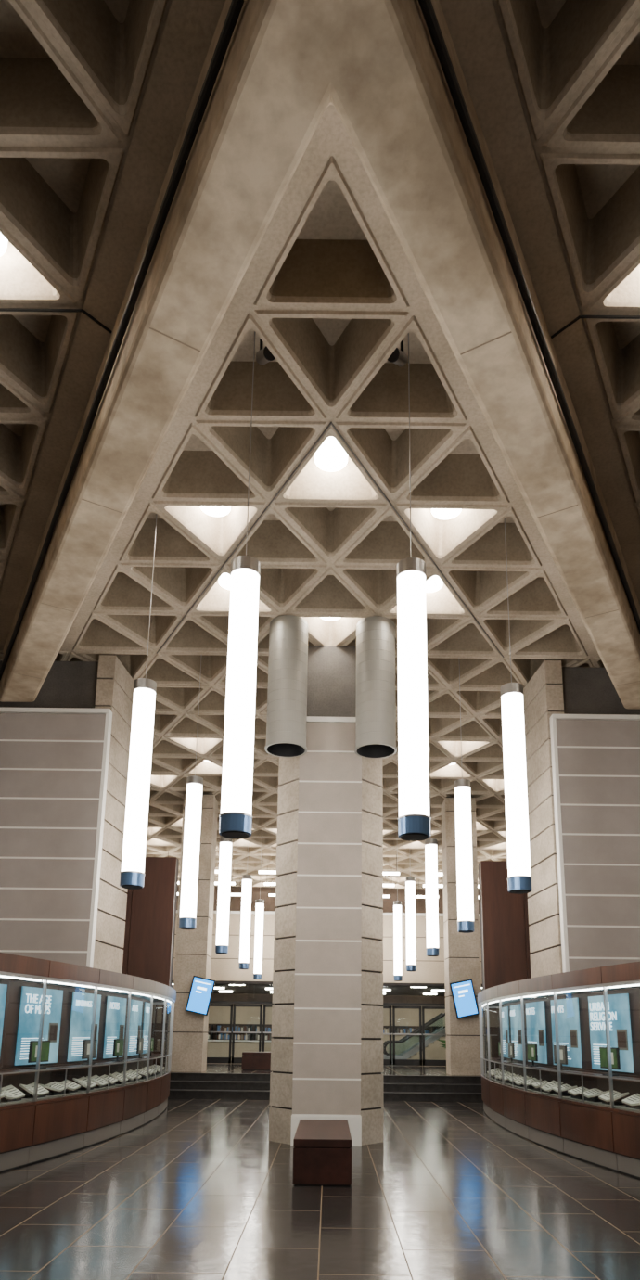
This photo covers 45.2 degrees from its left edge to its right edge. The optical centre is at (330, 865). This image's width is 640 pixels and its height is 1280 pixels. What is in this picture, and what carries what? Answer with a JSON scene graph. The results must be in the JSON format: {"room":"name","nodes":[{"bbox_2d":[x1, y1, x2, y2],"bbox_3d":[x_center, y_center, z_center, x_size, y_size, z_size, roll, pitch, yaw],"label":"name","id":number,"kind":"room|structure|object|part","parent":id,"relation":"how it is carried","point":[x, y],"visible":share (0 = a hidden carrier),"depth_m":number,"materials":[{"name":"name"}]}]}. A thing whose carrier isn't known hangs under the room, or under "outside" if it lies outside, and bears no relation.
{"room":"museum","nodes":[
{"label":"museum","id":0,"kind":"room"},
{"bbox_2d":[0,660,98,708],"bbox_3d":[-6.621,-2.936,12.977,5.490,1.130,0.640,1,-12,0],"label":"wall","id":1,"kind":"structure","parent":0,"point":[67,684],"depth_m":12.96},
{"bbox_2d":[0,707,112,967],"bbox_3d":[-6.503,0.671,11.763,5.810,6.570,0.170,1,-12,0],"label":"wall","id":2,"kind":"structure","parent":0,"point":[54,761],"depth_m":11.98,"materials":[{"name":"white"}]},
{"bbox_2d":[92,653,134,972],"bbox_3d":[-3.704,0.350,12.632,0.380,7.630,1.340,1,-12,0],"label":"pier","id":3,"kind":"object","parent":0,"point":[114,684],"visible":0.43,"depth_m":12.71,"materials":[{"name":"stone"}]},
{"bbox_2d":[121,857,179,1069],"bbox_3d":[-6.454,2.429,17.005,5.850,5.350,0.300,1,-12,0],"label":"wall","id":4,"kind":"structure","parent":0,"point":[148,946],"depth_m":17.07,"materials":[{"name":"brown"}]},
{"bbox_2d":[0,0,639,889],"bbox_3d":[-0.012,-3.242,16.526,20.090,1.078,34.864,1,-12,0],"label":"ceiling","id":5,"kind":"structure","parent":0,"point":[96,96],"depth_m":7.62,"materials":[{"name":"concrete"}]},
{"bbox_2d":[0,232,7,255],"label":"lamps","id":6,"kind":"object","parent":5,"relation":"attached to","point":[3,240],"depth_m":6.38,"materials":[{"name":"white"}]},
{"bbox_2d":[119,513,157,889],"bbox_3d":[-2.154,-2.240,8.970,0.264,5.080,0.264,1,-12,0],"label":"pendant light","id":7,"kind":"object","parent":5,"relation":"hanging from","point":[145,689],"visible":0.98,"depth_m":8.59,"materials":[{"name":"white"}]},
{"bbox_2d":[179,660,203,929],"bbox_3d":[-2.172,-1.511,12.343,0.264,5.080,0.264,1,-12,0],"label":"pendant light","id":8,"kind":"object","parent":5,"relation":"hanging from","point":[187,919],"visible":0.99,"depth_m":11.97,"materials":[{"name":"white"}]},
{"bbox_2d":[200,506,230,516],"label":"lamps","id":9,"kind":"object","parent":5,"relation":"attached to","point":[214,511],"depth_m":9.61,"materials":[{"name":"white"}]},
{"bbox_2d":[215,836,232,954],"bbox_3d":[-2.182,-0.697,16.106,0.264,5.080,0.264,1,-12,0],"label":"pendant light","id":10,"kind":"object","parent":5,"relation":"hanging from","point":[225,844],"visible":0.82,"depth_m":15.72,"materials":[{"name":"white"}]},
{"bbox_2d":[218,573,230,589],"label":"lamps","id":11,"kind":"object","parent":5,"relation":"attached to","point":[224,581],"depth_m":11.12,"materials":[{"name":"white"}]},
{"bbox_2d":[230,878,242,895],"label":"ceiling lights","id":12,"kind":"object","parent":5,"relation":"attached to","point":[231,883],"depth_m":31.25,"materials":[{"name":"white"}]},
{"bbox_2d":[218,331,260,839],"bbox_3d":[-0.733,-2.720,6.674,0.264,5.080,0.264,1,-12,0],"label":"pendant light","id":13,"kind":"object","parent":5,"relation":"hanging from","point":[236,817],"visible":0.98,"depth_m":6.29,"materials":[{"name":"white"}]},
{"bbox_2d":[239,843,252,969],"bbox_3d":[-2.172,0.148,20.015,0.264,5.080,0.264,1,-12,0],"label":"pendant light","id":14,"kind":"object","parent":5,"relation":"hanging from","point":[246,901],"visible":0.99,"depth_m":19.64,"materials":[{"name":"white"}]},
{"bbox_2d":[253,830,264,979],"bbox_3d":[-2.181,0.951,23.730,0.264,5.080,0.264,1,-12,0],"label":"pendant light","id":15,"kind":"object","parent":5,"relation":"hanging from","point":[259,916],"visible":1,"depth_m":23.36,"materials":[{"name":"white"}]},
{"bbox_2d":[256,337,275,365],"bbox_3d":[-0.616,-4.974,7.373,0.223,0.476,0.307,1,-12,0],"label":"ceiling spotlight","id":16,"kind":"object","parent":5,"relation":"attached to","point":[263,356],"depth_m":7.30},
{"bbox_2d":[258,859,275,873],"label":"ceiling lights","id":17,"kind":"object","parent":5,"relation":"attached to","point":[260,872],"depth_m":26.76,"materials":[{"name":"white"}]},
{"bbox_2d":[264,883,275,885],"label":"ceiling lights","id":18,"kind":"object","parent":5,"relation":"attached to","point":[274,884],"depth_m":28.90,"materials":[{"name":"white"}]},
{"bbox_2d":[264,614,308,757],"bbox_3d":[-0.654,-2.662,11.786,0.624,2.030,0.982,1,-12,0],"label":"ventilation duct","id":19,"kind":"object","parent":5,"relation":"attached to","point":[288,662],"visible":1,"depth_m":11.39,"materials":[{"name":"grey"}]},
{"bbox_2d":[0,0,639,709],"bbox_3d":[-0.003,-4.011,7.973,10.652,0.990,9.230,1,-12,0],"label":"ceiling beam","id":20,"kind":"structure","parent":5,"relation":"attached to","point":[285,62],"depth_m":5.38,"materials":[{"name":"concrete"}]},
{"bbox_2d":[13,327,639,686],"bbox_3d":[-0.010,-3.369,8.620,9.303,0.012,5.926,1,-12,0],"label":"formwork seams","id":21,"kind":"object","parent":5,"relation":"attached to","point":[149,327],"visible":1,"depth_m":5.91,"materials":[{"name":"brown"}]},
{"bbox_2d":[314,436,347,471],"label":"lamps","id":22,"kind":"object","parent":5,"relation":"attached to","point":[330,455],"depth_m":8.69,"materials":[{"name":"white"}]},
{"bbox_2d":[354,615,396,758],"bbox_3d":[0.676,-2.647,11.786,0.624,2.030,0.982,1,-12,0],"label":"ventilation duct","id":23,"kind":"object","parent":5,"relation":"attached to","point":[375,715],"visible":1,"depth_m":11.39,"materials":[{"name":"grey"}]},
{"bbox_2d":[383,883,394,886],"label":"ceiling lights","id":24,"kind":"object","parent":5,"relation":"attached to","point":[384,885],"depth_m":28.90,"materials":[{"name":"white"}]},
{"bbox_2d":[383,854,399,875],"label":"ceiling lights","id":25,"kind":"object","parent":5,"relation":"attached to","point":[384,873],"depth_m":26.76,"materials":[{"name":"white"}]},
{"bbox_2d":[387,339,407,366],"bbox_3d":[0.633,-4.959,7.372,0.224,0.476,0.307,1,-12,0],"label":"ceiling spotlight","id":26,"kind":"object","parent":5,"relation":"attached to","point":[398,357],"depth_m":7.29,"materials":[{"name":"metal"}]},
{"bbox_2d":[393,873,402,981],"bbox_3d":[2.058,1.001,23.730,0.264,5.080,0.264,1,-12,0],"label":"pendant light","id":27,"kind":"object","parent":5,"relation":"hanging from","point":[397,904],"visible":0.98,"depth_m":23.37,"materials":[{"name":"white"}]},
{"bbox_2d":[405,876,416,971],"bbox_3d":[2.068,0.198,20.015,0.264,5.080,0.264,1,-12,0],"label":"pendant light","id":28,"kind":"object","parent":5,"relation":"hanging from","point":[410,890],"visible":0.97,"depth_m":19.64,"materials":[{"name":"white"}]},
{"bbox_2d":[396,332,430,841],"bbox_3d":[0.697,-2.703,6.674,0.264,5.080,0.264,1,-12,0],"label":"pendant light","id":29,"kind":"object","parent":5,"relation":"hanging from","point":[414,819],"visible":0.99,"depth_m":6.29,"materials":[{"name":"white"}]},
{"bbox_2d":[416,881,425,897],"label":"ceiling lights","id":30,"kind":"object","parent":5,"relation":"attached to","point":[424,886],"depth_m":31.24,"materials":[{"name":"white"}]},
{"bbox_2d":[424,759,439,956],"bbox_3d":[2.098,-0.647,16.106,0.264,5.080,0.264,1,-12,0],"label":"pendant light","id":31,"kind":"object","parent":5,"relation":"hanging from","point":[430,844],"visible":0.98,"depth_m":15.73,"materials":[{"name":"white"}]},
{"bbox_2d":[425,576,442,592],"label":"lamps","id":32,"kind":"object","parent":5,"relation":"attached to","point":[434,583],"depth_m":11.15,"materials":[{"name":"white"}]},
{"bbox_2d":[431,509,461,519],"label":"lamps","id":33,"kind":"object","parent":5,"relation":"attached to","point":[441,514],"depth_m":9.61,"materials":[{"name":"white"}]},
{"bbox_2d":[454,667,474,933],"bbox_3d":[2.107,-1.460,12.343,0.264,5.080,0.264,1,-12,0],"label":"pendant light","id":34,"kind":"object","parent":5,"relation":"hanging from","point":[466,921],"visible":1,"depth_m":11.96,"materials":[{"name":"white"}]},
{"bbox_2d":[500,517,532,894],"bbox_3d":[2.106,-2.190,8.970,0.264,5.080,0.264,1,-12,0],"label":"pendant light","id":35,"kind":"object","parent":5,"relation":"hanging from","point":[517,818],"visible":0.99,"depth_m":8.59,"materials":[{"name":"white"}]},
{"bbox_2d":[0,1098,639,1279],"bbox_3d":[-0.088,3.206,7.118,18.700,0.200,21.270,1,-12,0],"label":"floor","id":36,"kind":"structure","parent":0,"point":[199,1190],"depth_m":6.83,"materials":[{"name":"tile"}]},
{"bbox_2d":[0,952,176,1172],"bbox_3d":[-3.774,2.621,10.599,1.282,2.330,11.194,-1,-12,7],"label":"display case","id":37,"kind":"object","parent":36,"relation":"on","point":[65,1004],"visible":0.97,"depth_m":10.15,"materials":[{"name":"brown"}]},
{"bbox_2d":[0,1085,25,1101],"bbox_3d":[-3.667,2.590,8.735,0.227,0.165,0.350,-2,-12,12],"label":"open book","id":38,"kind":"object","parent":37,"relation":"in","point":[12,1094],"visible":0.92,"depth_m":8.76,"materials":[{"name":"white paper"}]},
{"bbox_2d":[17,1082,49,1098],"bbox_3d":[-3.566,2.696,9.219,0.227,0.165,0.350,-2,-12,11],"label":"open book","id":39,"kind":"object","parent":37,"relation":"in","point":[28,1090],"visible":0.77,"depth_m":9.18,"materials":[{"name":"white paper"}]},
{"bbox_2d":[27,1040,50,1069],"bbox_3d":[-3.609,2.342,9.513,0.120,0.340,0.420,-2,-12,10],"label":"computer monitor","id":40,"kind":"object","parent":37,"relation":"in","point":[33,1044],"visible":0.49,"depth_m":9.44,"materials":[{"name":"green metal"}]},
{"bbox_2d":[38,1081,67,1095],"bbox_3d":[-3.489,2.798,9.632,0.233,0.142,0.350,-1,-12,10],"label":"open book","id":41,"kind":"object","parent":37,"relation":"in","point":[55,1089],"visible":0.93,"depth_m":9.63,"materials":[{"name":"white paper"}]},
{"bbox_2d":[53,1079,80,1093],"bbox_3d":[-3.431,2.871,9.991,0.232,0.152,0.350,-1,-12,9],"label":"open book","id":42,"kind":"object","parent":37,"relation":"in","point":[72,1087],"visible":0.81,"depth_m":10.02,"materials":[{"name":"white paper"}]},
{"bbox_2d":[71,1075,96,1090],"bbox_3d":[-3.364,2.970,10.476,0.227,0.165,0.350,-1,-12,7],"label":"open book","id":43,"kind":"object","parent":37,"relation":"in","point":[83,1081],"visible":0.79,"depth_m":10.42,"materials":[{"name":"white paper"}]},
{"bbox_3d":[-3.669,2.411,10.642,1.066,1.440,11.184,0,-12,5],"label":"metal frame","id":44,"kind":"part","parent":37,"relation":"part of","materials":[{"name":"grey"}]},
{"bbox_2d":[81,1039,97,1064],"bbox_3d":[-3.411,2.636,10.861,0.120,0.340,0.420,-1,-12,6],"label":"computer monitor","id":45,"kind":"object","parent":37,"relation":"in","point":[85,1053],"visible":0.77,"depth_m":10.76,"materials":[{"name":"black metal"}]},
{"bbox_2d":[86,1075,107,1087],"bbox_3d":[-3.317,3.060,10.892,0.227,0.165,0.350,-1,-12,6],"label":"open book","id":46,"kind":"object","parent":37,"relation":"in","point":[100,1082],"visible":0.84,"depth_m":10.91,"materials":[{"name":"white paper"}]},
{"bbox_2d":[100,1074,117,1086],"bbox_3d":[-3.284,3.144,11.248,0.232,0.152,0.350,0,-12,5],"label":"open book","id":47,"kind":"object","parent":37,"relation":"in","point":[112,1081],"visible":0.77,"depth_m":11.30,"materials":[{"name":"white paper"}]},
{"bbox_2d":[111,1038,123,1062],"bbox_3d":[-3.323,2.886,12.016,0.128,0.340,0.421,1,-12,0],"label":"computer monitor","id":48,"kind":"object","parent":37,"relation":"in","point":[118,1043],"visible":1,"depth_m":11.96,"materials":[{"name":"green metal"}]},
{"bbox_2d":[107,1071,127,1084],"bbox_3d":[-3.247,3.243,11.733,0.237,0.165,0.362,1,-12,0],"label":"open book","id":49,"kind":"object","parent":37,"relation":"in","point":[115,1075],"visible":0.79,"depth_m":11.72,"materials":[{"name":"white paper"}]},
{"bbox_2d":[117,1071,136,1082],"bbox_3d":[-3.231,3.339,12.147,0.238,0.152,0.358,1,-12,0],"label":"open book","id":50,"kind":"object","parent":37,"relation":"in","point":[131,1078],"visible":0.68,"depth_m":12.18,"materials":[{"name":"white paper"}]},
{"bbox_2d":[126,1069,141,1080],"bbox_3d":[-3.225,3.411,12.506,0.230,0.165,0.354,1,-12,0],"label":"open book","id":51,"kind":"object","parent":37,"relation":"in","point":[130,1071],"visible":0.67,"depth_m":12.57,"materials":[{"name":"white paper"}]},
{"bbox_2d":[134,1037,143,1058],"bbox_3d":[-3.316,3.178,13.364,0.125,0.340,0.421,1,-12,0],"label":"computer monitor","id":52,"kind":"object","parent":37,"relation":"in","point":[140,1041],"visible":0.99,"depth_m":13.31,"materials":[{"name":"black metal"}]},
{"bbox_2d":[133,1069,146,1078],"bbox_3d":[-3.226,3.526,12.988,0.235,0.142,0.353,1,-12,0],"label":"open book","id":53,"kind":"object","parent":37,"relation":"in","point":[143,1074],"visible":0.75,"depth_m":12.92,"materials":[{"name":"white paper"}]},
{"bbox_2d":[139,1068,153,1077],"bbox_3d":[-3.236,3.616,13.403,0.239,0.142,0.358,1,-12,0],"label":"open book","id":54,"kind":"object","parent":37,"relation":"in","point":[150,1072],"visible":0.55,"depth_m":13.45,"materials":[{"name":"white paper"}]},
{"bbox_2d":[141,1066,156,1075],"bbox_3d":[-3.252,3.688,13.762,0.241,0.152,0.361,1,-12,0],"label":"open book","id":55,"kind":"object","parent":37,"relation":"in","point":[145,1068],"visible":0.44,"depth_m":13.83,"materials":[{"name":"white paper"}]},
{"bbox_2d":[146,1037,154,1056],"bbox_3d":[-3.391,3.427,14.519,0.120,0.340,0.420,2,-12,-5],"label":"computer monitor","id":56,"kind":"object","parent":37,"relation":"in","point":[152,1039],"visible":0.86,"depth_m":14.47,"materials":[{"name":"black metal"}]},
{"bbox_2d":[149,1065,160,1075],"bbox_3d":[-3.292,3.797,14.244,0.233,0.142,0.350,2,-12,-4],"label":"open book","id":57,"kind":"object","parent":37,"relation":"in","point":[152,1068],"visible":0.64,"depth_m":14.26,"materials":[{"name":"white paper"}]},
{"bbox_2d":[170,793,217,1072],"bbox_3d":[-3.520,1.656,19.916,0.800,7.100,0.750,1,-12,0],"label":"pier","id":58,"kind":"object","parent":36,"relation":"on","point":[193,947],"visible":0.62,"depth_m":19.45,"materials":[{"name":"concrete"}]},
{"bbox_2d":[185,975,216,1015],"bbox_3d":[-3.208,3.226,19.024,0.731,0.979,0.322,1,-12,0],"label":"wall screen","id":59,"kind":"object","parent":58,"relation":"attached to","point":[201,990],"visible":1,"depth_m":18.91,"materials":[{"name":"blue plastic"}]},
{"bbox_2d":[292,1119,351,1186],"bbox_3d":[-0.088,3.219,8.716,0.600,0.450,1.800,1,-12,0],"label":"bench","id":60,"kind":"object","parent":36,"relation":"on","point":[322,1148],"visible":1,"depth_m":7.86,"materials":[{"name":"brown wood"}]},
{"bbox_3d":[-0.086,3.038,8.755,0.600,0.080,1.800,1,-12,0],"label":"seat","id":61,"kind":"part","parent":60,"relation":"part of","materials":[{"name":"brown wood"}]},
{"bbox_2d":[268,645,383,1145],"bbox_3d":[-0.023,0.257,12.002,1.640,7.630,1.230,1,-12,0],"label":"concrete shaft","id":62,"kind":"object","parent":36,"relation":"on","point":[331,676],"visible":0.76,"depth_m":11.46,"materials":[{"name":"grey"}]},
{"bbox_2d":[290,716,361,1146],"bbox_3d":[-0.029,0.797,11.281,0.970,6.270,0.210,1,-12,0],"label":"panels","id":63,"kind":"object","parent":62,"relation":"attached to","point":[326,1082],"visible":0.87,"depth_m":11.15,"materials":[{"name":"stone"}]},
{"bbox_2d":[441,796,481,1075],"bbox_3d":[3.380,1.737,19.916,0.800,7.100,0.750,1,-12,0],"label":"pier","id":64,"kind":"object","parent":36,"relation":"on","point":[462,951],"visible":0.67,"depth_m":19.47,"materials":[{"name":"concrete"}]},
{"bbox_2d":[449,978,479,1018],"bbox_3d":[3.291,3.303,19.024,0.731,0.979,0.322,1,-12,0],"label":"wall screen","id":65,"kind":"object","parent":64,"relation":"attached to","point":[463,992],"visible":1,"depth_m":18.91,"materials":[{"name":"blue glass"}]},
{"bbox_2d":[477,961,639,1178],"bbox_3d":[3.611,2.708,10.599,1.283,2.330,11.194,2,-12,-7],"label":"display case","id":66,"kind":"object","parent":36,"relation":"on","point":[584,1011],"visible":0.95,"depth_m":10.29,"materials":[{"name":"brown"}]},
{"bbox_2d":[490,1070,501,1078],"bbox_3d":[3.101,3.873,14.244,0.233,0.142,0.350,0,-12,4],"label":"open book","id":67,"kind":"object","parent":66,"relation":"in","point":[492,1074],"visible":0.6,"depth_m":14.26,"materials":[{"name":"white paper"}]},
{"bbox_2d":[497,1041,504,1060],"bbox_3d":[3.209,3.505,14.519,0.120,0.340,0.420,0,-12,5],"label":"computer monitor","id":68,"kind":"object","parent":66,"relation":"in","point":[499,1043],"visible":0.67,"depth_m":14.55,"materials":[{"name":"black metal"}]},
{"bbox_2d":[494,1070,508,1080],"bbox_3d":[3.065,3.757,13.763,0.236,0.165,0.360,1,-12,0],"label":"open book","id":69,"kind":"object","parent":66,"relation":"in","point":[505,1071],"visible":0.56,"depth_m":13.83,"materials":[{"name":"white paper"}]},
{"bbox_2d":[497,1072,511,1081],"bbox_3d":[3.050,3.685,13.404,0.238,0.152,0.357,1,-12,0],"label":"open book","id":70,"kind":"object","parent":66,"relation":"in","point":[506,1073],"visible":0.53,"depth_m":13.47,"materials":[{"name":"white paper"}]},
{"bbox_2d":[504,1073,518,1083],"bbox_3d":[3.042,3.595,12.989,0.234,0.152,0.353,1,-12,0],"label":"open book","id":71,"kind":"object","parent":66,"relation":"in","point":[507,1077],"visible":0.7,"depth_m":12.98,"materials":[{"name":"white paper"}]},
{"bbox_2d":[507,1042,516,1062],"bbox_3d":[3.140,3.254,13.364,0.125,0.340,0.421,1,-12,0],"label":"computer monitor","id":72,"kind":"object","parent":66,"relation":"in","point":[511,1045],"visible":0.99,"depth_m":13.27,"materials":[{"name":"black plastic"}]},
{"bbox_2d":[508,1075,522,1085],"bbox_3d":[3.043,3.496,12.504,0.236,0.142,0.354,1,-12,0],"label":"open book","id":73,"kind":"object","parent":66,"relation":"in","point":[515,1079],"visible":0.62,"depth_m":12.57,"materials":[{"name":"white paper"}]},
{"bbox_2d":[513,1075,532,1087],"bbox_3d":[3.051,3.407,12.149,0.233,0.165,0.357,1,-12,0],"label":"open book","id":74,"kind":"object","parent":66,"relation":"in","point":[518,1082],"visible":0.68,"depth_m":12.18,"materials":[{"name":"white paper"}]},
{"bbox_2d":[521,1077,541,1088],"bbox_3d":[3.069,3.324,11.732,0.242,0.152,0.362,1,-12,0],"label":"open book","id":75,"kind":"object","parent":66,"relation":"in","point":[530,1081],"visible":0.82,"depth_m":11.67,"materials":[{"name":"white paper"}]},
{"bbox_2d":[526,1043,538,1066],"bbox_3d":[3.154,2.963,12.016,0.128,0.340,0.421,1,-12,0],"label":"computer monitor","id":76,"kind":"object","parent":66,"relation":"in","point":[532,1054],"visible":1,"depth_m":11.95,"materials":[{"name":"black plastic"}]},
{"bbox_2d":[531,1080,548,1091],"bbox_3d":[3.109,3.225,11.247,0.233,0.142,0.350,2,-12,-5],"label":"open book","id":77,"kind":"object","parent":66,"relation":"in","point":[536,1085],"visible":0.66,"depth_m":11.29,"materials":[{"name":"white paper"}]},
{"bbox_2d":[541,1080,563,1093],"bbox_3d":[3.144,3.137,10.892,0.227,0.165,0.350,2,-12,-6],"label":"open book","id":78,"kind":"object","parent":66,"relation":"in","point":[547,1088],"visible":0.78,"depth_m":10.92,"materials":[{"name":"white paper"}]},
{"bbox_3d":[3.511,2.496,10.642,1.066,1.440,11.184,2,-12,-5],"label":"metal frame","id":79,"kind":"part","parent":66,"relation":"part of","materials":[{"name":"grey"}]},
{"bbox_2d":[553,1045,567,1070],"bbox_3d":[3.248,2.714,10.861,0.120,0.340,0.420,2,-12,-6],"label":"computer monitor","id":80,"kind":"object","parent":66,"relation":"in","point":[563,1049],"visible":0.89,"depth_m":10.77,"materials":[{"name":"black plastic"}]},
{"bbox_2d":[551,1083,577,1096],"bbox_3d":[3.192,3.058,10.473,0.233,0.142,0.350,2,-12,-7],"label":"open book","id":81,"kind":"object","parent":66,"relation":"in","point":[565,1087],"visible":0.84,"depth_m":10.48,"materials":[{"name":"white paper"}]},
{"bbox_2d":[567,1087,594,1099],"bbox_3d":[3.262,2.955,9.990,0.233,0.142,0.350,3,-12,-9],"label":"open book","id":82,"kind":"object","parent":66,"relation":"in","point":[575,1093],"visible":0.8,"depth_m":10.02,"materials":[{"name":"white paper"}]},
{"bbox_2d":[580,1088,609,1101],"bbox_3d":[3.322,2.878,9.632,0.233,0.142,0.350,3,-12,-10],"label":"open book","id":83,"kind":"object","parent":66,"relation":"in","point":[593,1094],"visible":0.9,"depth_m":9.62,"materials":[{"name":"white paper"}]},
{"bbox_2d":[599,1047,620,1075],"bbox_3d":[3.452,2.425,9.513,0.120,0.340,0.420,3,-12,-10],"label":"computer monitor","id":84,"kind":"object","parent":66,"relation":"in","point":[615,1051],"visible":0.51,"depth_m":9.44,"materials":[{"name":"black plastic"}]},
{"bbox_2d":[598,1089,629,1105],"bbox_3d":[3.401,2.784,9.217,0.232,0.152,0.350,3,-12,-11],"label":"open book","id":85,"kind":"object","parent":66,"relation":"in","point":[618,1096],"visible":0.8,"depth_m":9.16,"materials":[{"name":"white paper"}]},
{"bbox_2d":[621,1093,639,1109],"bbox_3d":[3.504,2.681,8.733,0.232,0.152,0.350,3,-12,-12],"label":"open book","id":86,"kind":"object","parent":66,"relation":"in","point":[633,1101],"visible":1,"depth_m":8.77,"materials":[{"name":"white paper"}]},
{"bbox_2d":[0,0,639,680],"bbox_3d":[-0.001,-4.162,8.029,12.915,0.667,9.486,1,-12,0],"label":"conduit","id":87,"kind":"object","parent":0,"point":[426,6],"depth_m":5.83,"materials":[{"name":"metal"}]},
{"bbox_2d":[168,885,484,1058],"bbox_3d":[-0.101,4.295,32.885,18.600,7.500,0.300,1,-12,0],"label":"wall","id":88,"kind":"structure","parent":0,"point":[217,1015],"depth_m":32.53,"materials":[{"name":"paint"}]},
{"bbox_2d":[171,984,482,996],"bbox_3d":[-0.103,4.483,28.522,18.600,0.250,8.050,1,-12,0],"label":"ceiling","id":89,"kind":"structure","parent":0,"point":[236,989],"depth_m":28.99,"materials":[{"name":"grey"}]},
{"bbox_2d":[214,986,232,992],"label":"ceiling lights","id":90,"kind":"object","parent":89,"relation":"attached to","point":[214,987],"depth_m":30.03,"materials":[{"name":"white"}]},
{"bbox_2d":[172,909,482,987],"bbox_3d":[-0.081,2.661,24.567,18.600,2.320,0.550,1,-12,0],"label":"wall","id":91,"kind":"structure","parent":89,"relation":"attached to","point":[224,968],"depth_m":24.43,"materials":[{"name":"paint"}]},
{"bbox_2d":[423,989,445,995],"label":"ceiling lights","id":92,"kind":"object","parent":89,"relation":"attached to","point":[431,990],"depth_m":27.69,"materials":[{"name":"white"}]},
{"bbox_2d":[170,1059,484,1101],"bbox_3d":[-0.131,6.832,25.144,18.700,0.730,13.960,1,-12,0],"label":"floor","id":93,"kind":"structure","parent":0,"point":[211,1068],"depth_m":20.30,"materials":[{"name":"tile"}]},
{"bbox_2d":[167,1039,271,1060],"bbox_3d":[-3.626,6.440,26.836,5.000,0.670,0.300,1,-12,0],"label":"parapet","id":94,"kind":"object","parent":93,"relation":"on","point":[216,1048],"visible":0.25,"depth_m":26.75,"materials":[{"name":"paint"}]},
{"bbox_2d":[206,1003,232,1063],"bbox_3d":[-3.512,5.198,23.805,0.900,1.800,0.090,1,-12,0],"label":"door","id":95,"kind":"structure","parent":93,"relation":"on","point":[227,1060],"depth_m":23.74,"materials":[{"name":"black metal"}]},
{"bbox_2d":[230,1003,262,1063],"bbox_3d":[-2.592,5.209,23.805,0.900,1.800,0.090,1,-12,0],"label":"door","id":96,"kind":"structure","parent":93,"relation":"on","point":[235,1060],"depth_m":23.78,"materials":[{"name":"black metal"}]},
{"bbox_2d":[241,1051,270,1070],"bbox_3d":[-1.811,5.174,20.362,1.000,0.450,0.800,1,-12,0],"label":"bench","id":97,"kind":"object","parent":93,"relation":"on","point":[250,1060],"visible":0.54,"depth_m":19.97,"materials":[{"name":"brown wood"}]},
{"bbox_3d":[-1.809,4.994,20.401,1.000,0.080,0.800,1,-12,0],"label":"seat","id":98,"kind":"part","parent":97,"relation":"part of","materials":[{"name":"brown wood"}]},
{"bbox_2d":[261,1004,274,1051],"bbox_3d":[-1.662,5.220,23.805,0.900,1.800,0.090,1,-12,0],"label":"door","id":99,"kind":"structure","parent":93,"relation":"on","point":[264,1005],"depth_m":23.84,"materials":[{"name":"black metal"}]},
{"bbox_2d":[207,1024,438,1040],"bbox_3d":[-0.316,7.267,31.781,12.040,1.220,0.400,1,-12,0],"label":"bookshelf","id":100,"kind":"object","parent":93,"relation":"on","point":[219,1028],"visible":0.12,"depth_m":31.70,"materials":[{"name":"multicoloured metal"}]},
{"bbox_2d":[167,1072,483,1101],"bbox_3d":[-0.111,5.177,17.966,18.600,0.531,0.770,1,-12,0],"label":"entrance steps","id":101,"kind":"structure","parent":93,"relation":"attached to","point":[182,1084],"depth_m":17.95,"materials":[{"name":"stone"}]},
{"bbox_2d":[210,1000,445,1006],"bbox_3d":[-0.109,4.971,23.991,18.400,2.420,0.100,1,-12,0],"label":"window","id":102,"kind":"structure","parent":93,"relation":"on","point":[211,1002],"depth_m":24.08,"materials":[{"name":"black metal"}]},
{"bbox_2d":[381,1005,392,1065],"bbox_3d":[1.438,5.256,23.805,0.900,1.800,0.090,1,-12,0],"label":"door","id":103,"kind":"structure","parent":93,"relation":"on","point":[386,1062],"depth_m":23.74,"materials":[{"name":"black metal"}]},
{"bbox_2d":[392,1005,422,1065],"bbox_3d":[2.368,5.267,23.805,0.900,1.800,0.090,1,-12,0],"label":"door","id":104,"kind":"structure","parent":93,"relation":"on","point":[395,1062],"depth_m":23.75,"materials":[{"name":"black metal"}]},
{"bbox_2d":[381,1033,447,1060],"bbox_3d":[3.268,6.930,29.434,4.500,0.970,0.650,1,-12,0],"label":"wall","id":105,"kind":"structure","parent":93,"relation":"on","point":[434,1051],"depth_m":29.20,"materials":[{"name":"paint"}]},
{"bbox_2d":[383,1011,445,1059],"bbox_3d":[2.968,6.081,27.340,2.268,1.738,1.200,1,-12,0],"label":"escalator","id":106,"kind":"object","parent":93,"relation":"on","point":[413,1050],"visible":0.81,"depth_m":26.78,"materials":[{"name":"silver metal"}]},
{"bbox_2d":[422,1006,447,1065],"bbox_3d":[3.288,5.278,23.805,0.900,1.800,0.090,1,-12,0],"label":"door","id":107,"kind":"structure","parent":93,"relation":"on","point":[426,1062],"depth_m":23.76,"materials":[{"name":"black metal"}]},
{"bbox_2d":[437,1039,484,1048],"bbox_3d":[4.390,5.917,25.468,1.832,1.299,1.864,1,-12,0],"label":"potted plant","id":108,"kind":"object","parent":93,"relation":"on","point":[441,1041],"visible":0.02,"depth_m":25.45,"materials":[{"name":"green plant"}]},
{"bbox_2d":[478,860,532,1073],"bbox_3d":[6.295,2.579,17.005,5.850,5.350,0.300,1,-12,0],"label":"wall","id":109,"kind":"structure","parent":0,"point":[504,915],"depth_m":17.07,"materials":[{"name":"brown"}]},
{"bbox_2d":[523,659,563,977],"bbox_3d":[3.595,0.436,12.632,0.380,7.630,1.340,1,-12,0],"label":"pier","id":110,"kind":"object","parent":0,"point":[543,695],"visible":0.46,"depth_m":12.70,"materials":[{"name":"stone"}]},
{"bbox_2d":[550,714,639,972],"bbox_3d":[6.411,0.823,11.763,5.760,6.570,0.170,1,-12,0],"label":"wall","id":111,"kind":"structure","parent":0,"point":[595,758],"depth_m":11.98,"materials":[{"name":"white"}]},
{"bbox_2d":[562,666,639,715],"bbox_3d":[6.588,-2.780,12.977,5.490,1.130,0.640,1,-12,0],"label":"wall","id":112,"kind":"structure","parent":0,"point":[585,690],"depth_m":12.96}
]}

